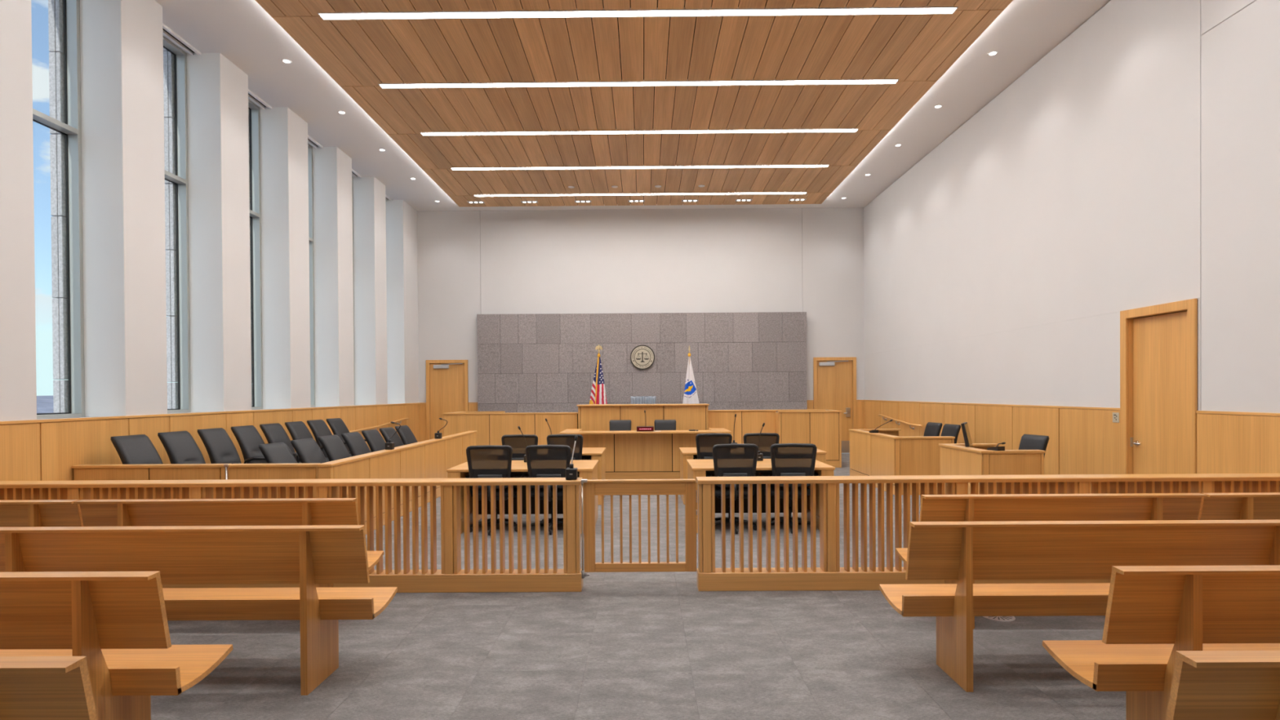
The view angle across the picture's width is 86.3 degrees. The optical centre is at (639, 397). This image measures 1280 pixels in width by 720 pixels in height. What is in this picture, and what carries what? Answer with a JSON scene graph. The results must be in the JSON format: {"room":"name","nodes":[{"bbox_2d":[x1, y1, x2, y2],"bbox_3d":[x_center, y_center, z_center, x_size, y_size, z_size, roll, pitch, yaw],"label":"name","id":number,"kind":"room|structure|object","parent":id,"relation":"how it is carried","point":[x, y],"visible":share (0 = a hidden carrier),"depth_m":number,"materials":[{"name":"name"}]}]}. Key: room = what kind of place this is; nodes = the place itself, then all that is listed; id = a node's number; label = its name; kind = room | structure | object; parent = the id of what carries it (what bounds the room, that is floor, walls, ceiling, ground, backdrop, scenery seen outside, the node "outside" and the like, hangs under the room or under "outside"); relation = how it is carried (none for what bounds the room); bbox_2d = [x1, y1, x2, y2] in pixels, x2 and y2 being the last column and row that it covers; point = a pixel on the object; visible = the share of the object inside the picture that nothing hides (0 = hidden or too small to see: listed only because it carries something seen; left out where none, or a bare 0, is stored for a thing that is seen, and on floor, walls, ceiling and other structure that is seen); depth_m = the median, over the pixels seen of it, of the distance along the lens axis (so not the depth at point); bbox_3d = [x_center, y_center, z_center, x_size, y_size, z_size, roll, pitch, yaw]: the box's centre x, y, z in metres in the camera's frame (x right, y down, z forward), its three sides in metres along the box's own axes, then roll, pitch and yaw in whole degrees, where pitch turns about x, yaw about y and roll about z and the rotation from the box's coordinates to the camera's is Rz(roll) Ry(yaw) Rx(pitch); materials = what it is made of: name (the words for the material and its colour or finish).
{"room":"courtroom","nodes":[
{"label":"courtroom","id":0,"kind":"room"},
{"bbox_2d":[0,0,419,480],"bbox_3d":[-6.131,-2.011,7.175,0.755,7.215,21.120,0,0,0],"label":"wall","id":1,"kind":"structure","parent":0,"point":[128,122],"depth_m":9.32,"materials":[{"name":"white paint"}]},
{"bbox_2d":[32,0,86,419],"bbox_3d":[-6.080,-2.260,7.070,0.581,4.985,1.125,0,0,0],"label":"window","id":2,"kind":"structure","parent":1,"relation":"in","point":[71,129],"depth_m":7.59,"materials":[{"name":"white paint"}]},
{"bbox_2d":[162,23,201,413],"bbox_3d":[-6.071,-2.274,8.860,0.581,4.985,1.125,0,0,0],"label":"window","id":3,"kind":"structure","parent":1,"relation":"in","point":[181,183],"depth_m":9.38,"materials":[{"name":"white paint"}]},
{"bbox_2d":[248,88,271,409],"bbox_3d":[-6.062,-2.287,10.650,0.581,4.985,1.125,0,0,0],"label":"window","id":4,"kind":"structure","parent":1,"relation":"in","point":[255,137],"depth_m":11.17,"materials":[{"name":"white paint"}]},
{"bbox_2d":[307,134,323,407],"bbox_3d":[-6.054,-2.301,12.440,0.581,4.985,1.125,0,0,0],"label":"window","id":5,"kind":"structure","parent":1,"relation":"in","point":[313,143],"depth_m":12.96,"materials":[{"name":"white paint"}]},
{"bbox_2d":[351,168,361,405],"bbox_3d":[-6.045,-2.314,14.230,0.581,4.985,1.125,0,0,0],"label":"window","id":6,"kind":"structure","parent":1,"relation":"in","point":[354,174],"depth_m":14.77,"materials":[{"name":"white paint"}]},
{"bbox_2d":[332,417,408,435],"bbox_3d":[-5.657,0.636,14.458,0.106,0.274,4.150,0,0,0],"label":"handrail","id":7,"kind":"object","parent":1,"relation":"attached to","point":[403,419],"visible":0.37,"depth_m":14.64,"materials":[{"name":"brown wood"}]},
{"bbox_2d":[155,0,1111,211],"bbox_3d":[-0.429,-4.879,7.066,12.336,0.383,21.000,0,0,0],"label":"ceiling","id":8,"kind":"structure","parent":0,"point":[336,65],"depth_m":10.36,"materials":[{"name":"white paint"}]},
{"bbox_2d":[520,200,537,203],"bbox_3d":[-2.672,-4.737,16.506,0.400,0.014,0.152,0,0,0],"label":"recessed light","id":9,"kind":"object","parent":8,"relation":"in","point":[522,202],"visible":1,"depth_m":16.49,"materials":[{"name":"white plastic"}]},
{"bbox_2d":[574,200,591,202],"bbox_3d":[-1.379,-4.746,16.500,0.400,0.014,0.152,0,0,0],"label":"recessed light","id":10,"kind":"object","parent":8,"relation":"in","point":[577,201],"visible":1,"depth_m":16.47,"materials":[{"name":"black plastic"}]},
{"bbox_2d":[627,200,644,202],"bbox_3d":[-0.085,-4.754,16.494,0.400,0.014,0.152,0,0,0],"label":"recessed light","id":11,"kind":"object","parent":8,"relation":"in","point":[629,201],"visible":1,"depth_m":16.48,"materials":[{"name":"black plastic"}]},
{"bbox_2d":[317,5,958,19],"bbox_3d":[-0.035,-4.711,8.344,7.761,0.032,0.144,0,0,0],"label":"recessed light","id":12,"kind":"object","parent":8,"relation":"in","point":[926,10],"visible":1,"depth_m":8.35,"materials":[{"name":"white paint"}]},
{"bbox_2d":[320,8,955,17],"bbox_3d":[-0.035,-4.711,8.344,7.733,0.008,0.116,0,0,0],"label":"diffuser","id":13,"kind":"object","parent":12,"relation":"attached to","point":[657,12],"depth_m":8.35,"materials":[{"name":"white plastic"}]},
{"bbox_2d":[378,78,898,88],"bbox_3d":[-0.026,-4.725,10.245,7.761,0.032,0.144,0,0,0],"label":"recessed light","id":14,"kind":"object","parent":8,"relation":"in","point":[821,82],"visible":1,"depth_m":10.26,"materials":[{"name":"white paint"}]},
{"bbox_2d":[419,127,858,135],"bbox_3d":[-0.017,-4.739,12.146,7.761,0.032,0.144,0,0,0],"label":"recessed light","id":15,"kind":"object","parent":8,"relation":"in","point":[840,130],"visible":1,"depth_m":12.16,"materials":[{"name":"white paint"}]},
{"bbox_2d":[422,128,857,134],"bbox_3d":[-0.017,-4.739,12.146,7.733,0.008,0.116,0,0,0],"label":"diffuser","id":16,"kind":"object","parent":15,"relation":"attached to","point":[748,131],"depth_m":12.16,"materials":[{"name":"white plastic"}]},
{"bbox_2d":[450,164,829,170],"bbox_3d":[-0.007,-4.753,14.048,7.761,0.032,0.144,0,0,0],"label":"recessed light","id":17,"kind":"object","parent":8,"relation":"in","point":[739,166],"visible":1,"depth_m":14.07,"materials":[{"name":"white paint"}]},
{"bbox_2d":[473,191,807,196],"bbox_3d":[0.002,-4.768,15.949,7.761,0.032,0.144,0,0,0],"label":"recessed light","id":18,"kind":"object","parent":8,"relation":"in","point":[790,192],"visible":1,"depth_m":15.97,"materials":[{"name":"white paint"}]},
{"bbox_2d":[475,192,805,195],"bbox_3d":[0.002,-4.768,15.949,7.733,0.008,0.116,0,0,0],"label":"diffuser","id":19,"kind":"object","parent":18,"relation":"attached to","point":[656,193],"depth_m":15.97,"materials":[{"name":"white plastic"}]},
{"bbox_2d":[681,199,698,201],"bbox_3d":[1.209,-4.763,16.487,0.400,0.014,0.152,0,0,0],"label":"recessed light","id":20,"kind":"object","parent":8,"relation":"in","point":[682,200],"visible":1,"depth_m":16.46,"materials":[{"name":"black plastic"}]},
{"bbox_2d":[788,198,806,200],"bbox_3d":[3.797,-4.780,16.474,0.400,0.014,0.152,0,0,0],"label":"recessed light","id":21,"kind":"object","parent":8,"relation":"in","point":[790,199],"visible":1,"depth_m":16.45,"materials":[{"name":"white plastic"}]},
{"bbox_2d":[151,453,1126,719],"bbox_3d":[-0.011,1.571,7.152,11.886,0.330,21.120,0,0,0],"label":"floor","id":22,"kind":"structure","parent":0,"point":[626,646],"depth_m":4.15,"materials":[{"name":"carpet"}]},
{"bbox_2d":[0,499,83,527],"bbox_3d":[-4.733,1.140,4.844,1.872,0.890,0.544,0,0,0],"label":"pew","id":23,"kind":"object","parent":22,"relation":"on","point":[24,513],"visible":0.2,"depth_m":4.62,"materials":[{"name":"brown wood"}]},
{"bbox_2d":[0,656,97,719],"bbox_3d":[-2.565,1.147,2.053,2.155,0.890,0.544,0,0,0],"label":"pew","id":24,"kind":"object","parent":22,"relation":"on","point":[32,687],"visible":1,"depth_m":1.83,"materials":[{"name":"brown wood"}]},
{"bbox_2d":[0,571,233,719],"bbox_3d":[-2.846,1.142,2.940,1.865,0.890,0.544,0,0,0],"label":"pew","id":25,"kind":"object","parent":22,"relation":"on","point":[117,620],"visible":0.92,"depth_m":2.75,"materials":[{"name":"brown wood"}]},
{"bbox_2d":[110,434,163,464],"bbox_3d":[-5.102,0.919,7.232,0.742,1.040,0.604,0,0,7],"label":"chair","id":26,"kind":"object","parent":22,"relation":"on","point":[139,449],"visible":0.25,"depth_m":7.21,"materials":[{"name":"black leather"}]},
{"bbox_2d":[157,431,239,463],"bbox_3d":[-5.099,0.913,7.919,0.742,1.040,0.604,0,0,7],"label":"chair","id":27,"kind":"object","parent":22,"relation":"on","point":[180,447],"visible":0.4,"depth_m":7.89,"materials":[{"name":"black leather"}]},
{"bbox_2d":[0,524,397,695],"bbox_3d":[-2.554,1.133,3.877,2.160,0.890,0.544,0,0,0],"label":"pew","id":28,"kind":"object","parent":22,"relation":"on","point":[307,556],"visible":0.75,"depth_m":3.68,"materials":[{"name":"brown wood"}]},
{"bbox_2d":[73,497,384,587],"bbox_3d":[-2.847,1.128,4.835,1.867,0.890,0.544,0,0,0],"label":"pew","id":29,"kind":"object","parent":22,"relation":"on","point":[300,511],"visible":0.32,"depth_m":4.62,"materials":[{"name":"brown wood"}]},
{"bbox_2d":[197,427,266,463],"bbox_3d":[-5.096,0.908,8.606,0.742,1.040,0.604,0,0,7],"label":"chair","id":30,"kind":"object","parent":22,"relation":"on","point":[220,446],"visible":0.52,"depth_m":8.58,"materials":[{"name":"black leather"}]},
{"bbox_2d":[231,425,299,463],"bbox_3d":[-5.092,0.903,9.293,0.742,1.040,0.604,0,0,7],"label":"chair","id":31,"kind":"object","parent":22,"relation":"on","point":[249,439],"visible":0.5,"depth_m":9.22,"materials":[{"name":"black leather"}]},
{"bbox_2d":[71,431,476,534],"bbox_3d":[-4.405,1.097,9.895,2.629,0.896,6.031,0,0,0],"label":"box","id":32,"kind":"object","parent":22,"relation":"on","point":[431,458],"visible":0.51,"depth_m":7.28,"materials":[{"name":"brown wood"}]},
{"bbox_2d":[385,421,400,449],"bbox_3d":[-3.127,0.476,8.653,0.180,0.355,0.102,0,0,0],"label":"microphone","id":33,"kind":"object","parent":32,"relation":"on","point":[388,446],"visible":1,"depth_m":8.62,"materials":[{"name":"black plastic"}]},
{"bbox_2d":[434,417,447,439],"bbox_3d":[-3.111,0.475,10.698,0.192,0.326,0.092,0,0,0],"label":"microphone","id":34,"kind":"object","parent":32,"relation":"on","point":[437,435],"visible":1,"depth_m":10.66,"materials":[{"name":"black plastic"}]},
{"bbox_2d":[258,442,297,463],"bbox_3d":[-3.849,1.037,7.737,0.742,1.040,0.604,0,0,7],"label":"chair","id":35,"kind":"object","parent":22,"relation":"on","point":[277,452],"visible":0.26,"depth_m":7.71,"materials":[{"name":"black leather"}]},
{"bbox_2d":[0,477,582,592],"bbox_3d":[-3.102,1.121,5.551,5.261,0.897,0.172,0,0,0],"label":"railing","id":36,"kind":"object","parent":22,"relation":"on","point":[451,578],"visible":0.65,"depth_m":5.48,"materials":[{"name":"brown wood"}]},
{"bbox_2d":[565,435,577,479],"bbox_3d":[-0.554,0.480,5.543,0.090,0.355,0.127,0,0,0],"label":"microphone","id":37,"kind":"object","parent":36,"relation":"on","point":[571,473],"visible":1,"depth_m":5.48,"materials":[{"name":"black plastic"}]},
{"bbox_2d":[581,479,697,578],"bbox_3d":[-0.008,1.051,5.526,0.942,0.795,0.085,0,0,0],"label":"gate","id":38,"kind":"object","parent":36,"relation":"attached to","point":[592,487],"visible":1,"depth_m":5.51,"materials":[{"name":"brown wood"}]},
{"bbox_2d":[259,422,323,463],"bbox_3d":[-5.089,0.898,9.980,0.742,1.040,0.604,0,0,7],"label":"chair","id":39,"kind":"object","parent":22,"relation":"on","point":[273,433],"visible":0.38,"depth_m":9.97,"materials":[{"name":"black leather"}]},
{"bbox_2d":[284,421,328,462],"bbox_3d":[-5.085,0.893,10.667,0.742,1.040,0.604,0,0,7],"label":"chair","id":40,"kind":"object","parent":22,"relation":"on","point":[297,430],"visible":0.27,"depth_m":10.62,"materials":[{"name":"black leather"}]},
{"bbox_2d":[291,438,327,463],"bbox_3d":[-3.845,1.031,8.429,0.742,1.040,0.604,0,0,7],"label":"chair","id":41,"kind":"object","parent":22,"relation":"on","point":[308,450],"visible":0.26,"depth_m":8.39,"materials":[{"name":"black leather"}]},
{"bbox_2d":[306,419,351,457],"bbox_3d":[-5.082,0.888,11.354,0.742,1.040,0.604,0,0,7],"label":"chair","id":42,"kind":"object","parent":22,"relation":"on","point":[319,428],"visible":0.31,"depth_m":11.26,"materials":[{"name":"black leather"}]},
{"bbox_2d":[318,435,351,461],"bbox_3d":[-3.842,1.026,9.121,0.742,1.040,0.604,0,0,7],"label":"chair","id":43,"kind":"object","parent":22,"relation":"on","point":[335,448],"visible":0.3,"depth_m":9.06,"materials":[{"name":"black leather"}]},
{"bbox_2d":[326,417,371,453],"bbox_3d":[-5.079,0.882,12.041,0.742,1.040,0.604,0,0,7],"label":"chair","id":44,"kind":"object","parent":22,"relation":"on","point":[337,425],"visible":0.29,"depth_m":11.97,"materials":[{"name":"black leather"}]},
{"bbox_2d":[341,431,370,456],"bbox_3d":[-3.839,1.021,9.813,0.742,1.040,0.604,0,0,7],"label":"chair","id":45,"kind":"object","parent":22,"relation":"on","point":[357,445],"visible":0.33,"depth_m":9.76,"materials":[{"name":"black leather"}]},
{"bbox_2d":[361,429,385,452],"bbox_3d":[-3.835,1.016,10.505,0.742,1.040,0.604,0,0,7],"label":"chair","id":46,"kind":"object","parent":22,"relation":"on","point":[374,438],"visible":0.34,"depth_m":10.43,"materials":[{"name":"black leather"}]},
{"bbox_2d":[379,426,404,447],"bbox_3d":[-3.832,1.010,11.197,0.742,1.040,0.604,0,0,7],"label":"chair","id":47,"kind":"object","parent":22,"relation":"on","point":[387,433],"visible":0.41,"depth_m":11.16,"materials":[{"name":"black leather"}]},
{"bbox_2d":[395,425,417,444],"bbox_3d":[-3.829,1.005,11.889,0.742,1.040,0.604,0,0,7],"label":"chair","id":48,"kind":"object","parent":22,"relation":"on","point":[405,433],"visible":0.3,"depth_m":11.82,"materials":[{"name":"black leather"}]},
{"bbox_2d":[465,444,523,535],"bbox_3d":[-1.688,1.034,7.909,0.635,1.015,0.610,0,0,-2],"label":"chair","id":49,"kind":"object","parent":22,"relation":"on","point":[486,461],"visible":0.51,"depth_m":7.65,"materials":[{"name":"black fabric"}]},
{"bbox_2d":[442,411,577,445],"bbox_3d":[-2.700,0.901,14.938,2.840,1.190,1.365,0,0,0],"label":"bench wing","id":50,"kind":"object","parent":22,"relation":"on","point":[490,427],"visible":0.56,"depth_m":14.27,"materials":[{"name":"brown wood"}]},
{"bbox_2d":[501,434,537,460],"bbox_3d":[-1.689,1.020,9.879,0.635,1.015,0.610,0,0,-1],"label":"chair","id":51,"kind":"object","parent":22,"relation":"on","point":[517,442],"visible":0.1,"depth_m":9.61,"materials":[{"name":"black fabric"}]},
{"bbox_2d":[446,459,598,533],"bbox_3d":[-1.354,1.169,8.216,1.655,0.737,1.020,0,0,0],"label":"table","id":52,"kind":"object","parent":22,"relation":"on","point":[587,468],"visible":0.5,"depth_m":8.26,"materials":[{"name":"brown wood"}]},
{"bbox_2d":[518,426,527,462],"bbox_3d":[-1.426,0.572,8.474,0.153,0.452,0.126,0,0,0],"label":"microphone","id":53,"kind":"object","parent":52,"relation":"on","point":[519,428],"visible":0.47,"depth_m":8.45,"materials":[{"name":"black plastic"}]},
{"bbox_2d":[511,471,579,475],"bbox_3d":[-1.355,0.883,8.361,1.335,0.106,0.115,0,0,0],"label":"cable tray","id":54,"kind":"object","parent":52,"relation":"on","point":[512,473],"depth_m":8.31,"materials":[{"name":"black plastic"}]},
{"bbox_2d":[524,444,579,534],"bbox_3d":[-1.011,1.030,7.905,0.635,1.015,0.610,0,0,2],"label":"chair","id":55,"kind":"object","parent":22,"relation":"on","point":[542,460],"visible":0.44,"depth_m":7.65,"materials":[{"name":"black fabric"}]},
{"bbox_2d":[546,434,590,460],"bbox_3d":[-1.045,1.015,9.875,0.635,1.015,0.610,0,0,1],"label":"chair","id":56,"kind":"object","parent":22,"relation":"on","point":[552,439],"visible":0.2,"depth_m":9.61,"materials":[{"name":"black fabric"}]},
{"bbox_2d":[582,447,605,505],"bbox_3d":[-1.352,1.154,10.186,1.640,0.737,1.010,0,0,0],"label":"table","id":57,"kind":"object","parent":22,"relation":"on","point":[594,453],"visible":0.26,"depth_m":9.83,"materials":[{"name":"brown wood"}]},
{"bbox_2d":[589,344,607,404],"bbox_3d":[-0.989,0.114,16.006,0.497,2.725,0.300,0,0,0],"label":"flag","id":58,"kind":"object","parent":22,"relation":"on","point":[597,396],"visible":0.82,"depth_m":15.96,"materials":[{"name":"multicoloured fabric"}]},
{"bbox_2d":[609,419,631,431],"bbox_3d":[-0.388,0.968,13.283,0.625,1.050,0.663,0,0,0],"label":"chair","id":59,"kind":"object","parent":22,"relation":"on","point":[623,424],"visible":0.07,"depth_m":13.51,"materials":[{"name":"black leather"}]},
{"bbox_2d":[577,403,709,431],"bbox_3d":[0.071,0.804,14.871,2.715,1.348,1.750,0,0,0],"label":"bench","id":60,"kind":"object","parent":22,"relation":"on","point":[591,417],"visible":0.39,"depth_m":14.05,"materials":[{"name":"brown wood"}]},
{"bbox_2d":[577,403,709,406],"bbox_3d":[0.064,0.148,14.371,2.715,0.029,0.760,0,0,0],"label":"countertop","id":61,"kind":"structure","parent":60,"relation":"on","point":[686,404],"depth_m":13.99,"materials":[{"name":"brown wood"}]},
{"bbox_2d":[631,395,656,404],"bbox_3d":[0.080,0.519,15.476,0.625,1.108,0.719,0,0,0],"label":"chair","id":62,"kind":"object","parent":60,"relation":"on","point":[636,399],"visible":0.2,"depth_m":15.68,"materials":[{"name":"grey fabric"}]},
{"bbox_2d":[559,427,732,479],"bbox_3d":[0.102,1.048,12.708,3.065,0.892,1.200,0,0,0],"label":"desk","id":63,"kind":"object","parent":22,"relation":"on","point":[628,454],"visible":0.61,"depth_m":12.41,"materials":[{"name":"brown wood"}]},
{"bbox_2d":[563,428,582,431],"bbox_3d":[-1.282,0.624,12.972,0.300,0.030,0.679,0,0,0],"label":"countertop","id":64,"kind":"structure","parent":63,"relation":"on","point":[580,429],"depth_m":13.01,"materials":[{"name":"brown wood"}]},
{"bbox_2d":[636,426,653,431],"bbox_3d":[0.095,0.559,12.332,0.310,0.090,0.064,0,0,0],"label":"digital display","id":65,"kind":"object","parent":63,"relation":"on","point":[639,428],"visible":1,"depth_m":12.30,"materials":[{"name":"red plastic"}]},
{"bbox_2d":[559,430,732,434],"bbox_3d":[0.098,0.620,12.365,3.065,0.030,0.520,0,0,0],"label":"countertop","id":66,"kind":"structure","parent":63,"relation":"on","point":[627,432],"depth_m":12.11,"materials":[{"name":"brown wood"}]},
{"bbox_2d":[708,427,727,430],"bbox_3d":[1.483,0.606,12.958,0.300,0.030,0.679,0,0,0],"label":"countertop","id":67,"kind":"structure","parent":63,"relation":"on","point":[709,428],"depth_m":12.97,"materials":[{"name":"brown wood"}]},
{"bbox_2d":[653,419,675,430],"bbox_3d":[0.493,0.962,13.279,0.625,1.050,0.663,0,0,2],"label":"chair","id":68,"kind":"object","parent":22,"relation":"on","point":[660,424],"visible":0.12,"depth_m":13.51,"materials":[{"name":"black leather"}]},
{"bbox_2d":[682,345,698,404],"bbox_3d":[1.202,0.112,15.996,0.474,2.700,0.300,0,0,0],"label":"flag","id":69,"kind":"object","parent":22,"relation":"on","point":[691,396],"visible":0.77,"depth_m":15.95,"materials":[{"name":"white fabric"}]},
{"bbox_2d":[693,433,732,459],"bbox_3d":[1.032,1.002,9.865,0.635,1.015,0.610,0,0,-2],"label":"chair","id":70,"kind":"object","parent":22,"relation":"on","point":[705,442],"visible":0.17,"depth_m":9.60,"materials":[{"name":"black fabric"}]},
{"bbox_2d":[706,443,759,533],"bbox_3d":[1.053,1.016,7.895,0.635,1.015,0.610,0,0,-3],"label":"chair","id":71,"kind":"object","parent":22,"relation":"on","point":[735,460],"visible":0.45,"depth_m":7.64,"materials":[{"name":"black fabric"}]},
{"bbox_2d":[679,447,826,504],"bbox_3d":[1.627,1.135,10.123,2.044,0.737,0.935,0,0,0],"label":"table","id":72,"kind":"object","parent":22,"relation":"on","point":[686,453],"visible":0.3,"depth_m":9.67,"materials":[{"name":"brown wood"}]},
{"bbox_2d":[686,458,835,533],"bbox_3d":[1.398,1.151,8.202,1.610,0.737,1.020,0,0,0],"label":"table","id":73,"kind":"object","parent":22,"relation":"on","point":[695,468],"visible":0.36,"depth_m":8.29,"materials":[{"name":"brown wood"}]},
{"bbox_2d":[706,470,772,473],"bbox_3d":[1.397,0.865,8.348,1.290,0.106,0.115,0,0,0],"label":"cable tray","id":74,"kind":"object","parent":73,"relation":"on","point":[713,471],"depth_m":8.29,"materials":[{"name":"black plastic"}]},
{"bbox_2d":[756,422,764,461],"bbox_3d":[1.486,0.542,8.465,0.111,0.474,0.114,0,0,0],"label":"microphone","id":75,"kind":"object","parent":73,"relation":"on","point":[760,456],"visible":0.94,"depth_m":8.43,"materials":[{"name":"black plastic"}]},
{"bbox_2d":[743,432,779,458],"bbox_3d":[1.692,0.997,9.862,0.635,1.015,0.610,0,0,-3],"label":"chair","id":76,"kind":"object","parent":22,"relation":"on","point":[766,440],"visible":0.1,"depth_m":9.60,"materials":[{"name":"black fabric"}]},
{"bbox_2d":[707,408,841,467],"bbox_3d":[2.824,0.857,14.861,2.820,1.205,1.265,0,0,0],"label":"bench wing","id":77,"kind":"object","parent":22,"relation":"on","point":[822,428],"visible":0.66,"depth_m":14.25,"materials":[{"name":"brown wood"}]},
{"bbox_2d":[760,443,817,533],"bbox_3d":[1.729,1.012,7.892,0.635,1.015,0.610,0,0,3],"label":"chair","id":78,"kind":"object","parent":22,"relation":"on","point":[787,459],"visible":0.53,"depth_m":7.64,"materials":[{"name":"black fabric"}]},
{"bbox_2d":[848,428,955,495],"bbox_3d":[4.343,1.031,11.551,0.932,0.888,2.292,0,0,0],"label":"desk","id":79,"kind":"object","parent":22,"relation":"on","point":[883,452],"visible":0.71,"depth_m":10.47,"materials":[{"name":"brown wood"}]},
{"bbox_2d":[923,422,942,436],"bbox_3d":[4.990,0.956,12.187,0.663,1.020,0.625,0,0,-10],"label":"chair","id":80,"kind":"object","parent":22,"relation":"on","point":[932,428],"visible":0.14,"depth_m":12.18,"materials":[{"name":"black leather"}]},
{"bbox_2d":[941,423,960,443],"bbox_3d":[4.986,0.961,11.488,0.663,1.020,0.625,0,0,-10],"label":"chair","id":81,"kind":"object","parent":22,"relation":"on","point":[953,430],"visible":0.2,"depth_m":11.45,"materials":[{"name":"black leather"}]},
{"bbox_2d":[696,473,1279,591],"bbox_3d":[3.080,1.080,5.520,5.231,0.897,0.172,0,0,0],"label":"railing","id":82,"kind":"object","parent":22,"relation":"on","point":[829,575],"visible":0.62,"depth_m":5.46,"materials":[{"name":"brown wood"}]},
{"bbox_2d":[938,443,1044,494],"bbox_3d":[4.333,1.054,8.490,0.742,0.888,1.150,0,0,0],"label":"desk","id":83,"kind":"object","parent":22,"relation":"on","point":[956,459],"visible":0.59,"depth_m":7.93,"materials":[{"name":"brown wood"}]},
{"bbox_2d":[960,422,973,447],"bbox_3d":[4.187,0.547,8.684,0.180,0.460,0.440,0,0,30],"label":"monitor","id":84,"kind":"object","parent":83,"relation":"on","point":[968,443],"visible":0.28,"depth_m":8.53,"materials":[{"name":"black plastic"}]},
{"bbox_2d":[986,442,1005,450],"bbox_3d":[4.225,0.569,8.023,0.220,0.089,0.150,-1,0,-20],"label":"microphone","id":85,"kind":"object","parent":83,"relation":"on","point":[996,448],"visible":1,"depth_m":7.95,"materials":[{"name":"black plastic"}]},
{"bbox_2d":[982,616,1015,622],"bbox_3d":[2.517,1.534,4.800,0.216,0.007,0.216,0,0,0],"label":"floor vent","id":86,"kind":"object","parent":22,"relation":"in","point":[1005,619],"visible":0.44,"depth_m":4.74,"materials":[{"name":"grey metal"}]},
{"bbox_2d":[1018,434,1048,456],"bbox_3d":[4.732,0.984,8.610,0.663,1.020,0.625,0,0,-12],"label":"chair","id":87,"kind":"object","parent":22,"relation":"on","point":[1028,442],"visible":0.09,"depth_m":8.62,"materials":[{"name":"black leather"}]},
{"bbox_2d":[895,493,1207,629],"bbox_3d":[2.833,1.090,4.807,1.865,0.890,0.544,0,0,0],"label":"pew","id":88,"kind":"object","parent":22,"relation":"on","point":[1132,506],"visible":0.34,"depth_m":4.59,"materials":[{"name":"brown wood"}]},
{"bbox_2d":[879,520,1279,692],"bbox_3d":[2.564,1.099,3.856,2.235,0.890,0.544,0,0,0],"label":"pew","id":89,"kind":"object","parent":22,"relation":"on","point":[962,552],"visible":0.74,"depth_m":3.66,"materials":[{"name":"brown wood"}]},
{"bbox_2d":[1042,564,1279,719],"bbox_3d":[2.814,1.105,2.912,1.875,0.890,0.544,0,0,0],"label":"pew","id":90,"kind":"object","parent":22,"relation":"on","point":[1153,612],"visible":0.88,"depth_m":2.73,"materials":[{"name":"brown wood"}]},
{"bbox_2d":[1165,650,1279,719],"bbox_3d":[2.555,1.113,2.028,2.235,0.890,0.544,0,0,0],"label":"pew","id":91,"kind":"object","parent":22,"relation":"on","point":[1206,685],"visible":1,"depth_m":1.82,"materials":[{"name":"brown wood"}]},
{"bbox_2d":[1198,492,1279,519],"bbox_3d":[4.717,1.078,4.797,1.868,0.890,0.544,0,0,0],"label":"pew","id":92,"kind":"object","parent":22,"relation":"on","point":[1216,506],"visible":0.2,"depth_m":4.58,"materials":[{"name":"brown wood"}]},
{"bbox_2d":[417,207,864,441],"bbox_3d":[-0.031,-1.797,17.610,12.783,6.510,0.454,0,0,0],"label":"wall","id":93,"kind":"structure","parent":0,"point":[528,298],"depth_m":17.56,"materials":[{"name":"white paint"}]},
{"bbox_2d":[426,360,468,439],"bbox_3d":[-4.972,0.256,17.601,1.080,2.470,0.172,0,0,0],"label":"door","id":94,"kind":"structure","parent":93,"relation":"in","point":[446,382],"depth_m":17.63,"materials":[{"name":"brown wood"}]},
{"bbox_2d":[630,345,654,369],"bbox_3d":[0.064,-1.033,17.368,0.626,0.626,0.039,0,0,0],"label":"seal","id":95,"kind":"object","parent":93,"relation":"attached to","point":[642,357],"visible":1,"depth_m":17.35,"materials":[{"name":"brown metal"}]},
{"bbox_2d":[813,356,856,453],"bbox_3d":[5.017,0.190,17.552,1.098,2.470,0.172,0,0,0],"label":"door","id":96,"kind":"structure","parent":93,"relation":"in","point":[834,379],"depth_m":17.59,"materials":[{"name":"brown wood"}]},
{"bbox_2d":[863,0,1279,493],"bbox_3d":[5.849,-1.757,7.083,0.320,6.510,21.050,0,0,0],"label":"wall","id":97,"kind":"structure","parent":0,"point":[1135,164],"depth_m":8.62,"materials":[{"name":"white paint"}]},
{"bbox_2d":[878,413,923,430],"bbox_3d":[5.704,0.531,14.977,0.094,0.273,2.501,0,0,0],"label":"handrail","id":98,"kind":"object","parent":97,"relation":"attached to","point":[879,415],"visible":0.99,"depth_m":14.87,"materials":[{"name":"brown wood"}]},
{"bbox_2d":[1112,412,1119,422],"bbox_3d":[5.711,0.236,8.194,0.010,0.120,0.114,0,0,0],"label":"wall switch","id":99,"kind":"object","parent":97,"relation":"attached to","point":[1115,415],"visible":1,"depth_m":8.18,"materials":[{"name":"beige plastic"}]},
{"bbox_2d":[1120,297,1197,474],"bbox_3d":[5.780,0.235,7.554,0.170,2.520,1.100,0,0,0],"label":"door","id":100,"kind":"structure","parent":97,"relation":"in","point":[1158,353],"depth_m":7.58,"materials":[{"name":"brown wood"}]},
{"label":"outside","id":101,"kind":"structure","parent":0,"visible":0},
{"bbox_2d":[36,395,53,413],"bbox_3d":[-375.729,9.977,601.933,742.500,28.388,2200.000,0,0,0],"label":"hills","id":102,"kind":"structure","parent":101,"point":[44,403],"depth_m":629.87,"materials":[{"name":"blue"}]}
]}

